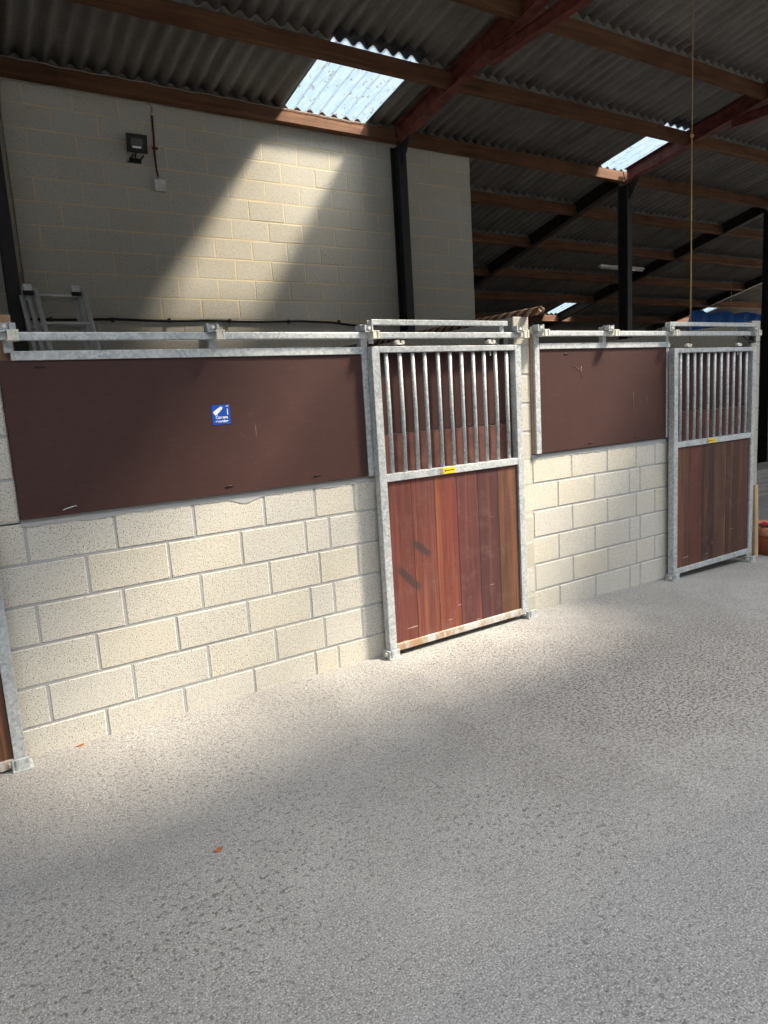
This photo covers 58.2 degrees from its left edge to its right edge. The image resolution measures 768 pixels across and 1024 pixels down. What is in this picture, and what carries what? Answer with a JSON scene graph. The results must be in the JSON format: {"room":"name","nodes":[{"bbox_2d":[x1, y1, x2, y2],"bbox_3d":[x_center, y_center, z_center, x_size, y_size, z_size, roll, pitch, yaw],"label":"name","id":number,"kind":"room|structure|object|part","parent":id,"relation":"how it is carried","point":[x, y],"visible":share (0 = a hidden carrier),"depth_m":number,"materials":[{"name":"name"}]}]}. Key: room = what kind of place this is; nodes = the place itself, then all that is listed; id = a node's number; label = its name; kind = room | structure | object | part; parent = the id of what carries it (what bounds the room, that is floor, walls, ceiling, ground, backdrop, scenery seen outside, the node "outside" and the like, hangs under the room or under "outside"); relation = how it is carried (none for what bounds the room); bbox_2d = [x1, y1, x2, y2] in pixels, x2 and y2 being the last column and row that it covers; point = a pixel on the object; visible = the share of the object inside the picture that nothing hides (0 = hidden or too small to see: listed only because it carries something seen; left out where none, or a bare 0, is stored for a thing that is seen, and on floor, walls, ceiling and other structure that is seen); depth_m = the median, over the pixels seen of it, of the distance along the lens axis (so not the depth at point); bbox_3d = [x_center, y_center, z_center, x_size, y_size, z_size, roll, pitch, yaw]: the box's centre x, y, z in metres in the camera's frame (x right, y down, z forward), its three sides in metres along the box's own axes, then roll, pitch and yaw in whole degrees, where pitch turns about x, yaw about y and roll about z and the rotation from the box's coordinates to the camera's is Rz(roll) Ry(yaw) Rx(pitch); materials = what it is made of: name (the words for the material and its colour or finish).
{"room":"horse stable","nodes":[
{"label":"horse stable","id":0,"kind":"room"},
{"bbox_2d":[0,481,385,757],"bbox_3d":[-1.153,0.701,4.268,2.652,1.569,0.141,-9,11,-32],"label":"wall","id":1,"kind":"structure","parent":0,"point":[119,623],"depth_m":4.13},
{"bbox_2d":[0,390,19,525],"bbox_3d":[-2.113,-0.464,3.507,0.318,1.165,0.141,-9,11,-32],"label":"wall","id":2,"kind":"structure","parent":1,"relation":"on","point":[9,514],"depth_m":3.57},
{"bbox_2d":[0,584,26,771],"bbox_3d":[-2.544,0.360,3.181,1.337,2.173,0.092,-9,11,-32],"label":"door","id":3,"kind":"structure","parent":1,"relation":"in","point":[12,742],"depth_m":3.60,"materials":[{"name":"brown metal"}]},
{"bbox_3d":[-2.472,1.408,3.338,1.217,0.050,0.056,-9,11,-32],"label":"rail","id":4,"kind":"part","parent":3,"relation":"part of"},
{"bbox_2d":[19,475,374,526],"bbox_3d":[-1.014,-0.077,4.263,2.210,0.074,0.143,-9,11,-32],"label":"trim","id":5,"kind":"structure","parent":1,"relation":"on","point":[243,497],"depth_m":4.10,"materials":[{"name":"silver metal"}]},
{"bbox_2d":[0,325,374,519],"bbox_3d":[-1.020,-0.602,4.110,2.182,1.007,0.065,-9,11,-32],"label":"partition panel","id":6,"kind":"object","parent":5,"relation":"on","point":[88,430],"visible":0.92,"depth_m":3.98,"materials":[{"name":"brown metal"}]},
{"bbox_2d":[0,315,14,360],"bbox_3d":[-1.958,-0.893,3.556,0.073,0.233,0.080,-9,11,-32],"label":"timber post","id":7,"kind":"object","parent":6,"relation":"attached to","point":[3,318],"visible":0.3,"depth_m":3.52,"materials":[{"name":"brown wood"}]},
{"bbox_3d":[-1.025,-0.936,4.063,2.095,0.047,0.060,-9,11,-32],"label":"rail","id":8,"kind":"part","parent":6,"relation":"part of","materials":[{"name":"silver metal"}]},
{"bbox_2d":[211,404,230,424],"bbox_3d":[-0.973,-0.581,4.118,0.112,0.116,0.003,-9,11,-32],"label":"sticker","id":9,"kind":"object","parent":6,"relation":"attached to","point":[220,413],"visible":1,"depth_m":4.12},
{"bbox_2d":[0,319,528,352],"bbox_3d":[-0.433,-1.121,4.361,3.573,0.199,0.148,-9,11,-32],"label":"door track","id":10,"kind":"object","parent":6,"relation":"attached to","point":[9,334],"visible":0.93,"depth_m":4.22,"materials":[{"name":"metal"}]},
{"bbox_3d":[0.415,-1.342,4.896,1.210,0.036,0.040,-9,11,-32],"label":"guard rail","id":11,"kind":"part","parent":10,"relation":"part of","materials":[{"name":"silver metal"}]},
{"bbox_2d":[367,338,527,651],"bbox_3d":[0.518,-0.165,5.095,1.337,2.173,0.092,-9,11,-32],"label":"door","id":12,"kind":"structure","parent":10,"relation":"hanging from","point":[451,502],"depth_m":5.05,"materials":[{"name":"red wood"}]},
{"bbox_3d":[0.464,-1.165,4.922,1.217,0.040,0.056,-9,11,-32],"label":"rail","id":13,"kind":"part","parent":12,"relation":"part of","materials":[{"name":"silver metal"}]},
{"bbox_3d":[0.516,-0.315,5.059,1.217,0.052,0.056,-9,11,-32],"label":"rail","id":14,"kind":"part","parent":12,"relation":"part of","materials":[{"name":"silver metal"}]},
{"bbox_3d":[0.590,0.882,5.251,1.217,0.050,0.056,-9,11,-32],"label":"rail","id":15,"kind":"part","parent":12,"relation":"part of","materials":[{"name":"silver metal"}]},
{"bbox_3d":[-0.126,-0.747,4.673,0.050,1.007,0.060,-9,11,-32],"label":"post","id":16,"kind":"part","parent":6,"relation":"part of","materials":[{"name":"silver metal"}]},
{"bbox_2d":[0,77,474,516],"bbox_3d":[-2.978,-1.671,7.445,10.178,5.400,0.201,-9,11,-32],"label":"wall","id":17,"kind":"structure","parent":0,"point":[254,220],"depth_m":7.82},
{"bbox_2d":[0,78,152,306],"bbox_3d":[-2.994,-3.173,7.066,1.461,2.083,0.105,-9,11,-32],"label":"cable","id":18,"kind":"object","parent":17,"relation":"attached to","point":[1,80],"visible":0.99,"depth_m":6.75,"materials":[{"name":"black plastic"}]},
{"bbox_2d":[126,133,147,163],"bbox_3d":[-2.593,-3.793,7.205,0.210,0.258,0.184,-9,11,-32],"label":"floodlight","id":19,"kind":"object","parent":17,"relation":"attached to","point":[135,143],"visible":1,"depth_m":7.15,"materials":[{"name":"black plastic"}]},
{"bbox_2d":[150,112,158,176],"bbox_3d":[-2.449,-3.920,7.370,0.055,0.657,0.042,-9,11,-32],"label":"cable","id":20,"kind":"object","parent":17,"relation":"attached to","point":[154,148],"visible":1,"depth_m":7.37,"materials":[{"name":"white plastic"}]},
{"bbox_2d":[153,177,166,192],"bbox_3d":[-2.417,-3.526,7.426,0.120,0.145,0.058,-9,11,-32],"label":"junction box","id":21,"kind":"object","parent":17,"relation":"attached to","point":[159,184],"visible":1,"depth_m":7.41,"materials":[{"name":"white plastic"}]},
{"bbox_2d":[30,317,373,325],"bbox_3d":[-2.252,-2.124,7.717,5.802,0.083,0.038,-9,11,-32],"label":"cable","id":22,"kind":"object","parent":17,"relation":"attached to","point":[169,320],"visible":0.86,"depth_m":7.77,"materials":[{"name":"black plastic"}]},
{"bbox_2d":[0,443,767,1023],"bbox_3d":[10.856,2.175,-5.830,130.000,0.150,90.000,-9,11,-32],"label":"floor","id":23,"kind":"structure","parent":0,"point":[559,815],"depth_m":2.87,"materials":[{"name":"concrete"}]},
{"bbox_2d":[0,145,28,350],"bbox_3d":[-3.532,-1.610,6.728,0.240,5.075,0.405,-9,11,-32],"label":"steel column","id":24,"kind":"structure","parent":23,"relation":"on","point":[7,248],"depth_m":6.61,"materials":[{"name":"black metal"}]},
{"bbox_2d":[9,756,33,773],"bbox_3d":[-1.931,1.325,3.665,0.112,0.068,0.115,-9,11,-32],"label":"guide","id":25,"kind":"object","parent":23,"relation":"on","point":[25,763],"visible":0.84,"depth_m":3.62,"materials":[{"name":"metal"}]},
{"bbox_2d":[19,284,100,350],"bbox_3d":[-2.759,-0.617,6.526,0.558,3.103,1.299,-12,12,-43],"label":"ladder","id":26,"kind":"object","parent":23,"relation":"on","point":[74,294],"visible":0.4,"depth_m":6.61,"materials":[{"name":"metal"}]},
{"bbox_2d":[212,846,222,851],"bbox_3d":[-0.692,1.408,2.869,0.052,0.008,0.027,-9,11,-32],"label":"dry leaf","id":27,"kind":"object","parent":23,"relation":"on","point":[218,849],"visible":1,"depth_m":2.88,"materials":[{"name":"plant"}]},
{"bbox_2d":[382,649,402,660],"bbox_3d":[0.053,1.002,4.907,0.112,0.068,0.115,-9,11,-32],"label":"guide","id":28,"kind":"object","parent":23,"relation":"on","point":[394,654],"visible":1,"depth_m":4.87,"materials":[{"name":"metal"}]},
{"bbox_2d":[390,133,414,331],"bbox_3d":[0.383,-2.220,9.181,0.240,5.126,0.405,-9,11,-32],"label":"steel column","id":29,"kind":"structure","parent":23,"relation":"on","point":[398,154],"depth_m":9.01,"materials":[{"name":"black metal"}]},
{"bbox_2d":[395,0,593,141],"bbox_3d":[2.450,-5.150,5.118,0.130,1.727,8.535,-9,11,-32],"label":"rafter","id":30,"kind":"object","parent":29,"relation":"on","point":[504,37],"visible":0.93,"depth_m":7.21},
{"bbox_2d":[65,0,452,89],"bbox_3d":[-1.192,-4.600,6.646,4.636,0.181,0.104,-9,11,-32],"label":"purlin","id":31,"kind":"structure","parent":30,"relation":"attached to","point":[168,12],"depth_m":6.67,"materials":[{"name":"brown wood"}]},
{"bbox_2d":[450,0,522,20],"bbox_3d":[-0.595,-4.686,5.670,4.636,0.181,0.104,-9,11,-32],"label":"purlin","id":32,"kind":"structure","parent":30,"relation":"attached to","point":[508,9],"depth_m":6.71,"materials":[{"name":"brown wood"}]},
{"bbox_2d":[457,77,689,145],"bbox_3d":[2.631,-5.221,9.039,4.421,0.181,0.104,-9,11,-32],"label":"roof purlin","id":33,"kind":"structure","parent":30,"relation":"attached to","point":[476,87],"depth_m":8.85,"materials":[{"name":"brown wood"}]},
{"bbox_2d":[531,8,766,99],"bbox_3d":[3.228,-5.307,8.062,4.421,0.181,0.104,-9,11,-32],"label":"roof purlin","id":34,"kind":"structure","parent":30,"relation":"attached to","point":[570,28],"depth_m":7.97,"materials":[{"name":"brown wood"}]},
{"bbox_2d":[520,609,538,618],"bbox_3d":[1.175,0.820,5.610,0.112,0.068,0.115,-9,11,-32],"label":"guide","id":35,"kind":"object","parent":23,"relation":"on","point":[531,614],"visible":0.92,"depth_m":5.57,"materials":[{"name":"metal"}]},
{"bbox_2d":[617,176,639,339],"bbox_3d":[4.118,-2.778,11.525,0.240,5.225,0.405,-9,11,-32],"label":"steel column","id":36,"kind":"structure","parent":23,"relation":"on","point":[625,192],"depth_m":11.36,"materials":[{"name":"black metal"}]},
{"bbox_2d":[474,81,767,287],"bbox_3d":[4.449,-5.265,10.352,0.130,3.404,15.150,-9,11,-32],"label":"rafter","id":37,"kind":"object","parent":36,"relation":"on","point":[746,110],"visible":0.68,"depth_m":10.76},
{"bbox_2d":[473,266,488,275],"bbox_3d":[0.271,-4.621,12.965,4.421,0.184,0.115,-9,11,-32],"label":"purlin","id":38,"kind":"structure","parent":37,"relation":"attached to","point":[477,270],"depth_m":13.98,"materials":[{"name":"brown wood"}]},
{"bbox_2d":[472,232,530,247],"bbox_3d":[0.900,-4.807,11.912,4.421,0.184,0.115,-9,11,-32],"label":"purlin","id":39,"kind":"structure","parent":37,"relation":"attached to","point":[477,237],"depth_m":12.65,"materials":[{"name":"brown wood"}]},
{"bbox_2d":[475,313,558,321],"bbox_3d":[2.804,-4.873,17.285,4.396,0.184,0.115,-9,11,-32],"label":"purlin","id":40,"kind":"structure","parent":37,"relation":"attached to","point":[535,318],"depth_m":18.01,"materials":[{"name":"brown wood"}]},
{"bbox_2d":[470,190,576,215],"bbox_3d":[1.492,-4.982,10.921,4.421,0.184,0.115,-9,11,-32],"label":"roof purlin","id":41,"kind":"structure","parent":37,"relation":"on","point":[477,197],"depth_m":11.37,"materials":[{"name":"brown wood"}]},
{"bbox_2d":[474,291,593,303],"bbox_3d":[3.422,-5.056,16.251,4.396,0.184,0.115,-9,11,-32],"label":"purlin","id":42,"kind":"structure","parent":37,"relation":"attached to","point":[478,295],"depth_m":16.25,"materials":[{"name":"brown wood"}]},
{"bbox_2d":[491,268,617,283],"bbox_3d":[3.993,-5.225,15.295,4.396,0.184,0.115,-9,11,-32],"label":"purlin","id":43,"kind":"structure","parent":37,"relation":"attached to","point":[505,272],"depth_m":15.11,"materials":[{"name":"brown wood"}]},
{"bbox_2d":[534,239,674,260],"bbox_3d":[4.622,-5.411,14.242,4.396,0.184,0.115,-9,11,-32],"label":"purlin","id":44,"kind":"structure","parent":37,"relation":"attached to","point":[548,244],"depth_m":14.03,"materials":[{"name":"brown wood"}]},
{"bbox_2d":[579,207,723,234],"bbox_3d":[5.214,-5.586,13.251,4.396,0.184,0.115,-9,11,-32],"label":"roof purlin","id":45,"kind":"structure","parent":37,"relation":"on","point":[593,213],"depth_m":13.25,"materials":[{"name":"brown wood"}]},
{"bbox_2d":[693,137,767,164],"bbox_3d":[6.353,-5.826,11.369,4.396,0.181,0.104,-9,11,-32],"label":"roof purlin","id":46,"kind":"structure","parent":37,"relation":"attached to","point":[710,144],"depth_m":10.78,"materials":[{"name":"brown wood"}]},
{"bbox_2d":[664,574,680,581],"bbox_3d":[2.766,0.623,6.613,0.112,0.068,0.115,-9,11,-32],"label":"guide","id":47,"kind":"object","parent":23,"relation":"on","point":[676,577],"visible":1,"depth_m":6.57,"materials":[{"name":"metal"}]},
{"bbox_2d":[742,555,756,562],"bbox_3d":[3.869,0.492,7.310,0.112,0.068,0.115,-9,11,-32],"label":"guide","id":48,"kind":"object","parent":23,"relation":"on","point":[752,559],"visible":1,"depth_m":7.27,"materials":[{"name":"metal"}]},
{"bbox_2d":[753,485,757,557],"bbox_3d":[4.001,0.105,7.420,0.056,0.800,0.045,-9,11,-32],"label":"batten","id":49,"kind":"object","parent":23,"relation":"on","point":[755,491],"visible":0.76,"depth_m":7.41,"materials":[{"name":"beige wood"}]},
{"bbox_2d":[757,211,767,462],"bbox_3d":[7.763,-3.370,13.806,0.240,5.225,0.405,-9,11,-32],"label":"steel column","id":50,"kind":"structure","parent":23,"relation":"on","point":[763,383],"depth_m":13.97,"materials":[{"name":"black metal"}]},
{"bbox_2d":[539,207,766,328],"bbox_3d":[8.161,-5.867,12.675,0.130,3.404,15.150,-9,11,-32],"label":"rafter","id":51,"kind":"object","parent":50,"relation":"on","point":[753,213],"visible":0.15,"depth_m":15.38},
{"bbox_2d":[561,315,671,322],"bbox_3d":[6.692,-5.505,19.719,4.816,0.184,0.115,-9,11,-32],"label":"purlin","id":52,"kind":"structure","parent":51,"relation":"attached to","point":[574,318],"depth_m":19.47,"materials":[{"name":"brown wood"}]},
{"bbox_2d":[595,297,707,306],"bbox_3d":[7.310,-5.688,18.684,4.816,0.184,0.115,-9,11,-32],"label":"purlin","id":53,"kind":"structure","parent":51,"relation":"attached to","point":[609,300],"depth_m":18.76,"materials":[{"name":"brown wood"}]},
{"bbox_2d":[632,277,744,290],"bbox_3d":[7.881,-5.857,17.728,4.816,0.184,0.115,-9,11,-32],"label":"purlin","id":54,"kind":"structure","parent":51,"relation":"attached to","point":[645,281],"depth_m":17.62,"materials":[{"name":"brown wood"}]},
{"bbox_2d":[677,254,762,268],"bbox_3d":[8.509,-6.043,16.676,4.816,0.184,0.115,-9,11,-32],"label":"purlin","id":55,"kind":"structure","parent":51,"relation":"attached to","point":[696,258],"depth_m":16.33,"materials":[{"name":"brown wood"}]},
{"bbox_2d":[725,228,762,239],"bbox_3d":[9.101,-6.218,15.685,4.816,0.184,0.115,-9,11,-32],"label":"purlin","id":56,"kind":"structure","parent":51,"relation":"on","point":[740,232],"depth_m":14.84,"materials":[{"name":"brown wood"}]},
{"bbox_2d":[758,520,767,555],"bbox_3d":[4.360,0.236,7.664,0.596,0.446,0.580,-9,11,-32],"label":"flowerpot","id":57,"kind":"object","parent":23,"relation":"on","point":[762,524],"visible":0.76,"depth_m":7.55,"materials":[{"name":"ceramic"}]},
{"bbox_2d":[758,491,767,496],"bbox_3d":[6.971,-0.455,12.251,2.800,0.070,0.550,-9,11,-32],"label":"board","id":58,"kind":"object","parent":23,"relation":"on","point":[763,493],"visible":0.02,"depth_m":11.54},
{"bbox_2d":[758,486,767,492],"bbox_3d":[6.982,-0.533,12.261,2.750,0.070,0.570,-9,11,-32],"label":"board","id":59,"kind":"object","parent":58,"relation":"on","point":[761,489],"visible":0.02,"depth_m":11.53,"materials":[{"name":"wood"}]},
{"bbox_2d":[756,482,767,487],"bbox_3d":[7.003,-0.610,12.254,2.700,0.070,0.550,-9,11,-32],"label":"board","id":60,"kind":"object","parent":59,"relation":"on","point":[764,484],"visible":0.02,"depth_m":11.50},
{"bbox_2d":[756,477,767,483],"bbox_3d":[6.952,-0.678,12.224,2.800,0.070,0.570,-9,11,-32],"label":"board","id":61,"kind":"object","parent":60,"relation":"on","point":[762,480],"visible":0.02,"depth_m":11.48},
{"bbox_2d":[756,473,767,479],"bbox_3d":[6.973,-0.754,12.217,2.750,0.070,0.550,-9,11,-32],"label":"board","id":62,"kind":"object","parent":61,"relation":"on","point":[765,475],"visible":0.02,"depth_m":11.47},
{"bbox_2d":[756,461,767,474],"bbox_3d":[6.984,-0.833,12.226,2.700,0.070,0.570,-9,11,-32],"label":"board","id":63,"kind":"object","parent":62,"relation":"on","point":[762,468],"visible":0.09,"depth_m":11.64,"materials":[{"name":"grey concrete"}]},
{"bbox_2d":[0,0,767,330],"bbox_3d":[6.453,-5.231,8.796,34.000,3.431,20.700,-9,11,-32],"label":"ceiling","id":64,"kind":"structure","parent":0,"point":[731,36],"depth_m":8.41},
{"bbox_2d":[0,56,396,144],"bbox_3d":[-1.811,-4.515,7.657,4.636,0.184,0.115,-9,11,-32],"label":"roof purlin","id":65,"kind":"structure","parent":64,"relation":"attached to","point":[11,68],"depth_m":7.40,"materials":[{"name":"brown wood"}]},
{"bbox_2d":[0,55,378,126],"bbox_3d":[-1.865,-4.574,7.576,4.291,0.024,0.010,-9,11,-32],"label":"cable","id":66,"kind":"object","parent":65,"relation":"on","point":[0,55],"visible":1,"depth_m":7.35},
{"bbox_2d":[297,31,425,118],"bbox_3d":[-0.370,-4.859,7.834,1.130,0.324,1.520,-9,11,-32],"label":"window","id":67,"kind":"structure","parent":64,"relation":"attached to","point":[353,31],"depth_m":7.77,"materials":[{"name":"white"}]},
{"bbox_2d":[395,129,624,183],"bbox_3d":[2.012,-5.136,10.050,4.421,0.184,0.115,-9,11,-32],"label":"purlin","id":68,"kind":"structure","parent":64,"relation":"attached to","point":[417,140],"depth_m":9.88,"materials":[{"name":"brown wood"}]},
{"bbox_2d":[598,261,617,269],"bbox_3d":[4.906,-5.427,15.192,0.625,0.155,0.080,-9,11,-32],"label":"light","id":69,"kind":"object","parent":64,"relation":"hanging from","point":[614,267],"depth_m":15.17,"materials":[{"name":"white plastic"}]},
{"bbox_3d":[5.335,-5.491,15.461,1.500,0.040,0.080,-9,11,-32],"label":"casing","id":70,"kind":"part","parent":69,"relation":"part of","materials":[{"name":"white plastic"}]},
{"bbox_2d":[632,264,644,271],"bbox_3d":[5.777,-5.564,15.737,0.424,0.147,0.080,-9,11,-32],"label":"light","id":71,"kind":"object","parent":64,"relation":"hanging from","point":[637,268],"depth_m":15.72,"materials":[{"name":"white plastic"}]},
{"bbox_2d":[606,121,690,170],"bbox_3d":[4.026,-5.573,10.586,0.740,0.323,1.520,-9,11,-32],"label":"window","id":72,"kind":"structure","parent":64,"relation":"attached to","point":[669,121],"depth_m":10.80,"materials":[{"name":"white"}]},
{"bbox_2d":[689,0,693,347],"bbox_3d":[3.152,-3.410,7.065,0.037,4.003,0.037,-5,9,-10],"label":"string","id":73,"kind":"object","parent":64,"relation":"hanging from","point":[692,134],"visible":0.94,"depth_m":7.04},
{"bbox_2d":[622,172,767,208],"bbox_3d":[5.734,-5.740,12.380,4.396,0.184,0.115,-9,11,-32],"label":"roof purlin","id":74,"kind":"structure","parent":64,"relation":"attached to","point":[648,182],"depth_m":12.26,"materials":[{"name":"brown wood"}]},
{"bbox_2d":[644,275,761,330],"bbox_3d":[12.225,-6.528,15.219,0.130,3.404,15.150,-9,11,-32],"label":"rafter","id":75,"kind":"object","parent":64,"relation":"attached to","point":[756,281],"visible":0.7,"depth_m":19.77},
{"bbox_2d":[676,317,688,321],"bbox_3d":[10.613,-6.142,22.174,4.476,0.184,0.115,-9,11,-32],"label":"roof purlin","id":76,"kind":"structure","parent":75,"relation":"attached to","point":[685,319],"depth_m":21.29,"materials":[{"name":"brown wood"}]},
{"bbox_2d":[686,273,760,340],"bbox_3d":[8.988,-5.244,18.060,3.500,1.920,0.402,-9,11,-32],"label":"sheet","id":77,"kind":"object","parent":75,"relation":"hanging from","point":[696,315],"visible":0.37,"depth_m":17.83,"materials":[{"name":"blue plastic"}]},
{"bbox_2d":[708,301,760,308],"bbox_3d":[11.231,-6.325,21.139,4.476,0.184,0.115,-9,11,-32],"label":"purlin","id":78,"kind":"structure","parent":75,"relation":"attached to","point":[739,305],"depth_m":20.73,"materials":[{"name":"brown wood"}]},
{"bbox_2d":[369,326,502,434],"bbox_3d":[0.115,-0.360,7.154,0.162,2.698,3.510,-9,11,-32],"label":"wall","id":79,"kind":"structure","parent":0,"point":[408,342],"depth_m":5.93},
{"bbox_2d":[342,306,544,346],"bbox_3d":[0.193,-1.705,6.726,0.066,0.078,3.634,-9,11,-33],"label":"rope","id":80,"kind":"object","parent":79,"relation":"on","point":[536,310],"visible":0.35,"depth_m":5.72,"materials":[{"name":"brown fabric"}]},
{"bbox_2d":[539,336,644,342],"bbox_3d":[0.287,-2.591,17.428,30.000,3.650,0.150,-9,11,-32],"label":"wall","id":81,"kind":"structure","parent":0,"point":[585,339],"depth_m":20.55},
{"bbox_2d":[524,437,668,609],"bbox_3d":[1.908,0.198,6.184,1.903,1.581,0.141,-9,11,-32],"label":"wall","id":82,"kind":"structure","parent":0,"point":[600,519],"depth_m":6.07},
{"bbox_2d":[500,317,535,610],"bbox_3d":[1.097,-0.274,5.609,0.165,2.533,0.151,-9,11,-32],"label":"pillar","id":83,"kind":"structure","parent":82,"relation":"attached to","point":[513,321],"depth_m":5.48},
{"bbox_2d":[528,334,534,453],"bbox_3d":[1.161,-0.935,5.510,0.021,0.940,0.072,-9,11,-32],"label":"strip","id":84,"kind":"object","parent":82,"relation":"attached to","point":[530,335],"visible":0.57,"depth_m":5.48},
{"bbox_2d":[532,437,668,458],"bbox_3d":[1.910,-0.566,6.091,1.785,0.046,0.143,-9,11,-32],"label":"trim","id":85,"kind":"structure","parent":82,"relation":"on","point":[659,440],"depth_m":5.98,"materials":[{"name":"silver metal"}]},
{"bbox_2d":[528,329,669,453],"bbox_3d":[1.904,-1.069,5.942,1.714,0.982,0.065,-9,11,-32],"label":"partition panel","id":86,"kind":"object","parent":85,"relation":"on","point":[586,395],"visible":0.97,"depth_m":5.88,"materials":[{"name":"brown metal"}]},
{"bbox_3d":[1.207,-0.956,5.505,0.052,0.982,0.065,-9,11,-32],"label":"post","id":87,"kind":"part","parent":86,"relation":"part of","materials":[{"name":"silver metal"}]},
{"bbox_3d":[1.906,-1.424,5.897,1.661,0.045,0.060,-9,11,-32],"label":"rail","id":88,"kind":"part","parent":86,"relation":"part of","materials":[{"name":"silver metal"}]},
{"bbox_2d":[530,322,761,342],"bbox_3d":[2.483,-1.603,6.185,3.120,0.203,0.148,-9,11,-32],"label":"door track","id":89,"kind":"object","parent":86,"relation":"attached to","point":[538,330],"visible":0.98,"depth_m":6.22,"materials":[{"name":"metal"}]},
{"bbox_3d":[3.169,-1.800,6.619,1.400,0.036,0.040,-9,11,-32],"label":"guard rail","id":90,"kind":"part","parent":89,"relation":"part of","materials":[{"name":"silver metal"}]},
{"bbox_2d":[668,342,755,574],"bbox_3d":[3.236,-0.559,6.802,1.337,2.173,0.092,-9,11,-32],"label":"door","id":91,"kind":"structure","parent":89,"relation":"hanging from","point":[711,455],"depth_m":6.76,"materials":[{"name":"brown wood"}]},
{"bbox_3d":[3.308,0.489,6.958,1.217,0.050,0.056,-9,11,-32],"label":"rail","id":92,"kind":"part","parent":91,"relation":"part of","materials":[{"name":"silver metal"}]},
{"bbox_3d":[3.234,-0.709,6.766,1.217,0.052,0.056,-9,11,-32],"label":"rail","id":93,"kind":"part","parent":91,"relation":"part of","materials":[{"name":"silver metal"}]},
{"bbox_3d":[3.182,-1.559,6.629,1.217,0.040,0.056,-9,11,-32],"label":"rail","id":94,"kind":"part","parent":91,"relation":"part of","materials":[{"name":"silver metal"}]},
{"bbox_3d":[2.608,-1.115,6.396,0.038,0.842,0.055,-9,11,-32],"label":"post","id":95,"kind":"part","parent":86,"relation":"part of","materials":[{"name":"silver metal"}]},
{"bbox_2d":[606,327,737,411],"bbox_3d":[2.877,-0.808,8.883,0.160,2.698,3.510,-9,11,-32],"label":"wall","id":96,"kind":"structure","parent":0,"point":[675,341],"depth_m":7.54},
{"bbox_2d":[736,321,759,558],"bbox_3d":[3.864,-0.624,7.353,0.163,2.734,0.151,-9,11,-32],"label":"post","id":97,"kind":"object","parent":96,"relation":"attached to","point":[745,343],"depth_m":7.21,"materials":[{"name":"silver metal"}]},
{"bbox_2d":[757,358,759,442],"bbox_3d":[12.075,-3.408,19.407,0.100,3.200,8.000,-9,11,-32],"label":"wall","id":98,"kind":"structure","parent":0,"point":[759,358],"depth_m":20.59,"materials":[{"name":"black"}]}
]}

